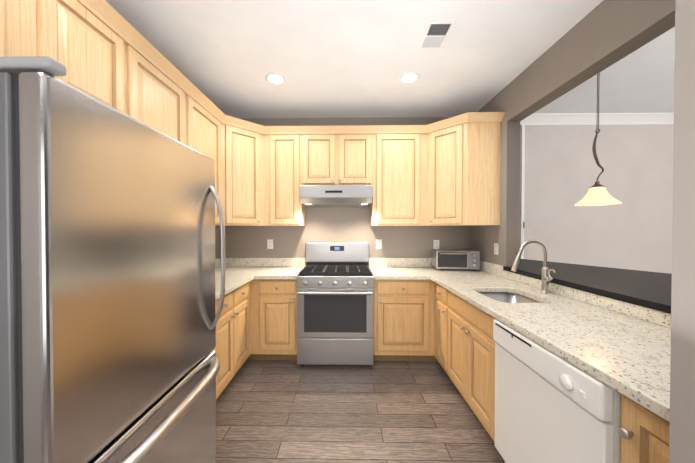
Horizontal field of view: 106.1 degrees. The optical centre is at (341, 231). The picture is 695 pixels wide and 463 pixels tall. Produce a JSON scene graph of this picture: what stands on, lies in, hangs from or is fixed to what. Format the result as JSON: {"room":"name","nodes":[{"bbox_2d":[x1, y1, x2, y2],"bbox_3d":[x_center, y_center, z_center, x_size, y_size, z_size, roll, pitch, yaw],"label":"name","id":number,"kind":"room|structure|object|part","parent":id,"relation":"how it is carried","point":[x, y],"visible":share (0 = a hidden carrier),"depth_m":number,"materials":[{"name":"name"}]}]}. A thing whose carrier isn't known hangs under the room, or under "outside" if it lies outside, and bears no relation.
{"room":"kitchen","nodes":[
{"label":"kitchen","id":0,"kind":"room"},
{"bbox_2d":[215,226,220,258],"bbox_3d":[-1.595,0.011,-0.010,0.100,2.740,6.500,0,1,1],"label":"wall","id":1,"kind":"structure","parent":0,"point":[217,242],"depth_m":3.16,"materials":[{"name":"beige paint"}]},
{"bbox_2d":[0,0,31,56],"bbox_3d":[-1.372,-0.837,0.753,0.319,0.580,0.493,0,1,1],"label":"upper cabinet","id":2,"kind":"object","parent":1,"relation":"attached to","point":[15,15],"depth_m":0.99,"materials":[{"name":"brown wood"}]},
{"bbox_2d":[32,0,131,116],"bbox_3d":[-1.364,-0.842,1.239,0.319,0.580,0.478,0,1,1],"label":"upper cabinet","id":3,"kind":"object","parent":1,"relation":"attached to","point":[94,46],"depth_m":1.25,"materials":[{"name":"brown wood"}]},
{"bbox_2d":[132,32,191,147],"bbox_3d":[-1.356,-0.596,1.753,0.319,1.084,0.545,0,1,1],"label":"upper cabinet","id":4,"kind":"object","parent":1,"relation":"attached to","point":[159,92],"depth_m":1.71,"materials":[{"name":"brown wood"}]},
{"bbox_2d":[188,84,223,225],"bbox_3d":[-1.348,-0.602,2.312,0.319,1.084,0.574,0,1,1],"label":"upper cabinet","id":5,"kind":"object","parent":1,"relation":"attached to","point":[207,120],"depth_m":2.36,"materials":[{"name":"brown wood"}]},
{"bbox_2d":[213,360,504,462],"bbox_3d":[1.006,1.431,0.015,8.100,0.100,6.600,0,1,1],"label":"floor","id":6,"kind":"structure","parent":0,"point":[278,411],"depth_m":1.91,"materials":[{"name":"brown wood"}]},
{"bbox_2d":[0,56,225,462],"bbox_3d":[-1.045,0.480,1.020,0.887,1.778,0.814,0,1,1],"label":"fridge","id":7,"kind":"object","parent":6,"relation":"on","point":[109,317],"visible":1,"depth_m":0.74,"materials":[{"name":"grey metal"}]},
{"bbox_3d":[-0.717,0.944,1.022,0.067,0.592,0.806,0,1,1],"label":"drawer","id":8,"kind":"part","parent":7,"relation":"part of","materials":[{"name":"silver metal"}]},
{"bbox_2d":[215,281,250,399],"bbox_3d":[-1.209,0.919,2.210,0.599,0.874,0.727,0,1,1],"label":"base cabinet","id":9,"kind":"object","parent":6,"relation":"on","point":[233,326],"depth_m":2.22,"materials":[{"name":"brown wood"}]},
{"bbox_2d":[215,258,303,299],"bbox_3d":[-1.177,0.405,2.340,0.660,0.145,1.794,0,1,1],"label":"countertop","id":10,"kind":"structure","parent":9,"relation":"on","point":[239,271],"depth_m":2.78,"materials":[{"name":"beige stone"}]},
{"bbox_2d":[251,279,296,360],"bbox_3d":[-0.681,0.911,2.936,0.475,0.874,0.599,0,1,1],"label":"base cabinet","id":11,"kind":"object","parent":6,"relation":"on","point":[273,301],"depth_m":2.64,"materials":[{"name":"brown wood"}]},
{"bbox_2d":[255,258,305,278],"bbox_3d":[-0.638,0.399,2.910,0.399,0.145,0.638,0,1,1],"label":"countertop","id":12,"kind":"structure","parent":11,"relation":"on","point":[271,268],"depth_m":3.14,"materials":[{"name":"beige stone"}]},
{"bbox_2d":[296,242,373,365],"bbox_3d":[-0.054,0.742,2.848,0.760,1.214,0.728,0,1,1],"label":"range","id":13,"kind":"object","parent":6,"relation":"on","point":[335,303],"visible":1,"depth_m":2.56,"materials":[{"name":"silver metal"}]},
{"bbox_3d":[-0.058,0.496,2.563,0.760,0.114,0.038,0,1,1],"label":"panel","id":14,"kind":"part","parent":13,"relation":"part of","materials":[{"name":"silver metal"}]},
{"bbox_2d":[297,268,372,275],"bbox_3d":[-0.054,0.444,2.849,0.758,0.020,0.554,0,1,1],"label":"cooktop","id":15,"kind":"object","parent":13,"relation":"in","point":[300,274],"depth_m":2.60,"materials":[{"name":"black metal"}]},
{"bbox_3d":[-0.058,0.934,2.571,0.754,0.747,0.030,0,1,1],"label":"door","id":16,"kind":"part","parent":13,"relation":"part of","materials":[{"name":"silver metal"}]},
{"bbox_3d":[-0.049,0.202,3.128,0.170,0.060,0.002,0,1,1],"label":"display frame","id":17,"kind":"part","parent":13,"relation":"part of","materials":[{"name":"black plastic"}]},
{"bbox_2d":[374,279,430,361],"bbox_3d":[0.639,0.911,2.915,0.605,0.874,0.599,0,1,1],"label":"base cabinet","id":18,"kind":"object","parent":6,"relation":"on","point":[402,308],"depth_m":2.62,"materials":[{"name":"brown wood"}]},
{"bbox_2d":[369,258,426,279],"bbox_3d":[0.603,0.399,2.890,0.539,0.145,0.638,0,1,1],"label":"countertop","id":19,"kind":"structure","parent":18,"relation":"on","point":[381,268],"depth_m":3.03,"materials":[{"name":"beige stone"}]},
{"bbox_2d":[435,283,495,390],"bbox_3d":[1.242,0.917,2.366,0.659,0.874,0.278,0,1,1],"label":"base cabinet","id":20,"kind":"object","parent":6,"relation":"on","point":[450,332],"depth_m":1.92,"materials":[{"name":"brown wood"}]},
{"bbox_2d":[369,240,670,421],"bbox_3d":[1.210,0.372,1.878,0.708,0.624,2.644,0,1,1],"label":"countertop","id":21,"kind":"structure","parent":20,"relation":"on","point":[622,347],"depth_m":1.27,"materials":[{"name":"beige stone"}]},
{"bbox_2d":[431,249,479,270],"bbox_3d":[1.300,0.322,2.985,0.460,0.223,0.307,0,1,8],"label":"toaster oven","id":22,"kind":"object","parent":21,"relation":"on","point":[455,258],"visible":1,"depth_m":2.87,"materials":[{"name":"silver metal"}]},
{"bbox_3d":[1.225,0.312,2.877,0.310,0.165,0.006,0,1,8],"label":"glass","id":23,"kind":"part","parent":22,"relation":"part of","materials":[{"name":"grey glass"}]},
{"bbox_3d":[1.274,0.311,2.853,0.385,0.152,0.037,0,1,8],"label":"trim","id":24,"kind":"part","parent":22,"relation":"part of","materials":[{"name":"silver metal"}]},
{"bbox_2d":[479,292,539,302],"bbox_3d":[1.182,0.585,1.858,0.379,0.200,0.444,0,1,1],"label":"sink basin","id":25,"kind":"object","parent":21,"relation":"in","point":[508,297],"depth_m":2.05,"materials":[{"name":"silver metal"}]},
{"bbox_2d":[511,240,555,293],"bbox_3d":[1.373,0.253,1.864,0.273,0.386,0.122,0,1,1],"label":"faucet","id":26,"kind":"object","parent":21,"relation":"on","point":[546,278],"depth_m":1.88,"materials":[{"name":"silver metal"}]},
{"bbox_2d":[493,319,620,462],"bbox_3d":[1.184,0.932,1.172,0.681,0.871,0.635,0,1,1],"label":"dishwasher","id":27,"kind":"object","parent":6,"relation":"on","point":[551,407],"visible":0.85,"depth_m":1.10,"materials":[{"name":"white plastic"}]},
{"bbox_3d":[0.881,0.561,1.173,0.046,0.129,0.635,0,1,1],"label":"panel","id":28,"kind":"part","parent":27,"relation":"part of","materials":[{"name":"white plastic"}]},
{"bbox_2d":[610,389,620,462],"bbox_3d":[1.214,0.882,1.171,0.620,0.772,0.631,0,1,1],"label":"tub","id":29,"kind":"object","parent":27,"relation":"in","point":[615,395],"depth_m":0.86,"materials":[{"name":"white plastic"}]},
{"bbox_2d":[619,394,669,462],"bbox_3d":[1.216,0.935,0.707,0.659,0.874,0.283,0,1,1],"label":"base cabinet","id":30,"kind":"object","parent":6,"relation":"on","point":[644,435],"depth_m":0.77,"materials":[{"name":"brown wood"}]},
{"bbox_2d":[106,0,674,117],"bbox_3d":[1.006,-1.409,-0.016,8.100,0.100,6.600,0,1,1],"label":"ceiling","id":31,"kind":"structure","parent":0,"point":[341,58],"depth_m":2.05,"materials":[{"name":"paint"}]},
{"bbox_2d":[265,73,285,84],"bbox_3d":[-0.594,-1.380,2.370,0.180,0.010,0.180,0,1,1],"label":"recessed light","id":32,"kind":"object","parent":31,"relation":"in","point":[276,74],"depth_m":2.36,"materials":[{"name":"white paint"}]},
{"bbox_3d":[-0.594,-1.382,2.370,0.123,0.001,0.123,0,1,1],"label":"recessed ceiling light lens","id":33,"kind":"part","parent":32,"relation":"part of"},
{"bbox_2d":[399,72,419,83],"bbox_3d":[0.612,-1.380,2.351,0.180,0.010,0.180,0,1,1],"label":"recessed light","id":34,"kind":"object","parent":31,"relation":"in","point":[407,73],"depth_m":2.34,"materials":[{"name":"white paint"}]},
{"bbox_3d":[0.612,-1.382,2.351,0.123,0.001,0.123,0,1,1],"label":"recessed ceiling light lens","id":35,"kind":"part","parent":34,"relation":"part of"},
{"bbox_2d":[419,21,454,48],"bbox_3d":[0.665,-1.373,1.835,0.160,0.011,0.250,0,1,1],"label":"ceiling vent","id":36,"kind":"object","parent":31,"relation":"in","point":[436,34],"visible":1,"depth_m":1.83,"materials":[{"name":"white metal"}]},
{"bbox_2d":[574,73,621,205],"bbox_3d":[2.038,-0.798,2.075,0.276,1.168,0.276,0,1,1],"label":"pendant lamp","id":37,"kind":"object","parent":31,"relation":"hanging from","point":[597,194],"visible":0.88,"depth_m":2.06,"materials":[{"name":"beige glass"}]},
{"bbox_3d":[2.038,-0.283,2.080,0.276,0.139,0.276,0,1,1],"label":"lamp shade","id":38,"kind":"part","parent":37,"relation":"part of","materials":[{"name":"beige glass"}]},
{"bbox_2d":[225,117,673,273],"bbox_3d":[1.756,-0.024,3.238,6.700,2.740,0.100,0,1,1],"label":"wall","id":39,"kind":"structure","parent":0,"point":[632,231],"depth_m":3.17,"materials":[{"name":"paint"}]},
{"bbox_2d":[224,114,263,225],"bbox_3d":[-1.183,-0.608,2.912,0.629,1.084,0.630,0,1,1],"label":"upper cabinet","id":40,"kind":"object","parent":39,"relation":"attached to","point":[243,140],"depth_m":2.74,"materials":[{"name":"brown wood"}]},
{"bbox_3d":[0.172,-1.102,1.691,2.779,0.072,2.420,0,1,1],"label":"crown","id":41,"kind":"part","parent":40,"relation":"part of","materials":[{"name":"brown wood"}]},
{"bbox_2d":[267,239,272,248],"bbox_3d":[-0.877,0.156,3.228,0.072,0.116,0.006,0,1,1],"label":"electrical outlet","id":42,"kind":"object","parent":39,"relation":"attached to","point":[270,242],"visible":1,"depth_m":3.23,"materials":[{"name":"white plastic"}]},
{"bbox_2d":[264,126,305,225],"bbox_3d":[-0.654,-0.610,3.059,0.425,1.084,0.320,0,1,1],"label":"upper cabinet","id":43,"kind":"object","parent":39,"relation":"attached to","point":[283,145],"depth_m":2.90,"materials":[{"name":"brown wood"}]},
{"bbox_2d":[304,125,375,187],"bbox_3d":[-0.044,-0.818,3.047,0.795,0.667,0.320,0,1,1],"label":"upper cabinet","id":44,"kind":"object","parent":39,"relation":"attached to","point":[333,155],"depth_m":2.89,"materials":[{"name":"brown wood"}]},
{"bbox_2d":[299,185,372,206],"bbox_3d":[-0.052,-0.389,2.957,0.762,0.186,0.505,0,1,1],"label":"range hood","id":45,"kind":"object","parent":44,"relation":"attached to","point":[335,195],"visible":1,"depth_m":2.71,"materials":[{"name":"silver metal"}]},
{"bbox_2d":[376,239,381,248],"bbox_3d":[0.463,0.156,3.207,0.072,0.116,0.006,0,1,1],"label":"electrical outlet","id":46,"kind":"object","parent":39,"relation":"attached to","point":[378,244],"visible":1,"depth_m":3.20,"materials":[{"name":"white plastic"}]},
{"bbox_2d":[370,125,427,225],"bbox_3d":[0.653,-0.610,3.038,0.600,1.084,0.320,0,1,1],"label":"upper cabinet","id":47,"kind":"object","parent":39,"relation":"attached to","point":[400,194],"depth_m":2.88,"materials":[{"name":"brown wood"}]},
{"bbox_2d":[433,240,438,248],"bbox_3d":[1.166,0.161,3.196,0.072,0.116,0.006,0,1,1],"label":"electrical outlet","id":48,"kind":"object","parent":39,"relation":"attached to","point":[435,244],"visible":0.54,"depth_m":3.19,"materials":[{"name":"white plastic"}]},
{"bbox_2d":[215,258,670,328],"bbox_3d":[0.025,0.392,1.896,3.076,0.107,2.644,0,1,1],"label":"backsplash","id":49,"kind":"structure","parent":39,"relation":"attached to","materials":[{"name":"beige stone"}]},
{"bbox_2d":[428,112,503,225],"bbox_3d":[1.266,-0.608,2.886,0.629,1.084,0.605,0,1,1],"label":"upper cabinet","id":50,"kind":"object","parent":39,"relation":"attached to","point":[446,172],"depth_m":2.60,"materials":[{"name":"brown wood"}]},
{"bbox_2d":[494,243,497,254],"bbox_3d":[1.574,0.177,2.653,0.006,0.116,0.072,0,1,1],"label":"electrical outlet","id":51,"kind":"object","parent":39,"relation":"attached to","point":[496,248],"visible":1,"depth_m":2.64,"materials":[{"name":"white plastic"}]},
{"bbox_2d":[519,125,524,258],"bbox_3d":[2.188,0.034,3.164,0.035,2.625,0.034,0,1,1],"label":"door frame","id":52,"kind":"structure","parent":39,"relation":"attached to","point":[522,167],"depth_m":3.14,"materials":[{"name":"white paint"}]},
{"bbox_2d":[520,113,673,125],"bbox_3d":[3.353,-1.337,3.105,3.284,0.109,0.085,0,1,1],"label":"crown molding","id":53,"kind":"structure","parent":39,"relation":"attached to","point":[537,119],"depth_m":3.11,"materials":[{"name":"white paint"}]},
{"bbox_2d":[507,0,674,120],"bbox_3d":[1.622,-1.206,1.502,0.125,0.340,1.950,0,1,1],"label":"beam","id":54,"kind":"structure","parent":0,"point":[602,36],"depth_m":1.66,"materials":[{"name":"beige paint"}]},
{"bbox_2d":[471,86,519,265],"bbox_3d":[1.643,-0.020,2.840,0.125,2.740,0.700,0,1,1],"label":"wall","id":55,"kind":"structure","parent":54,"relation":"attached to","point":[505,234],"depth_m":2.50,"materials":[{"name":"beige paint"}]},
{"bbox_2d":[669,0,694,462],"bbox_3d":[1.185,0.006,0.472,0.967,2.740,0.150,0,1,1],"label":"wall pier","id":56,"kind":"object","parent":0,"point":[682,411],"depth_m":0.54,"materials":[{"name":"beige paint"}]},
{"bbox_3d":[1.622,0.872,1.524,0.125,0.984,1.950,0,1,1],"label":"wall","id":57,"kind":"structure","parent":0,"visible":0},
{"bbox_2d":[503,259,671,313],"bbox_3d":[2.260,0.357,1.859,1.450,0.038,2.641,0,1,1],"label":"ledge","id":58,"kind":"object","parent":57,"relation":"on","point":[648,289],"visible":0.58,"depth_m":1.80,"materials":[{"name":"black stone"}]}
]}

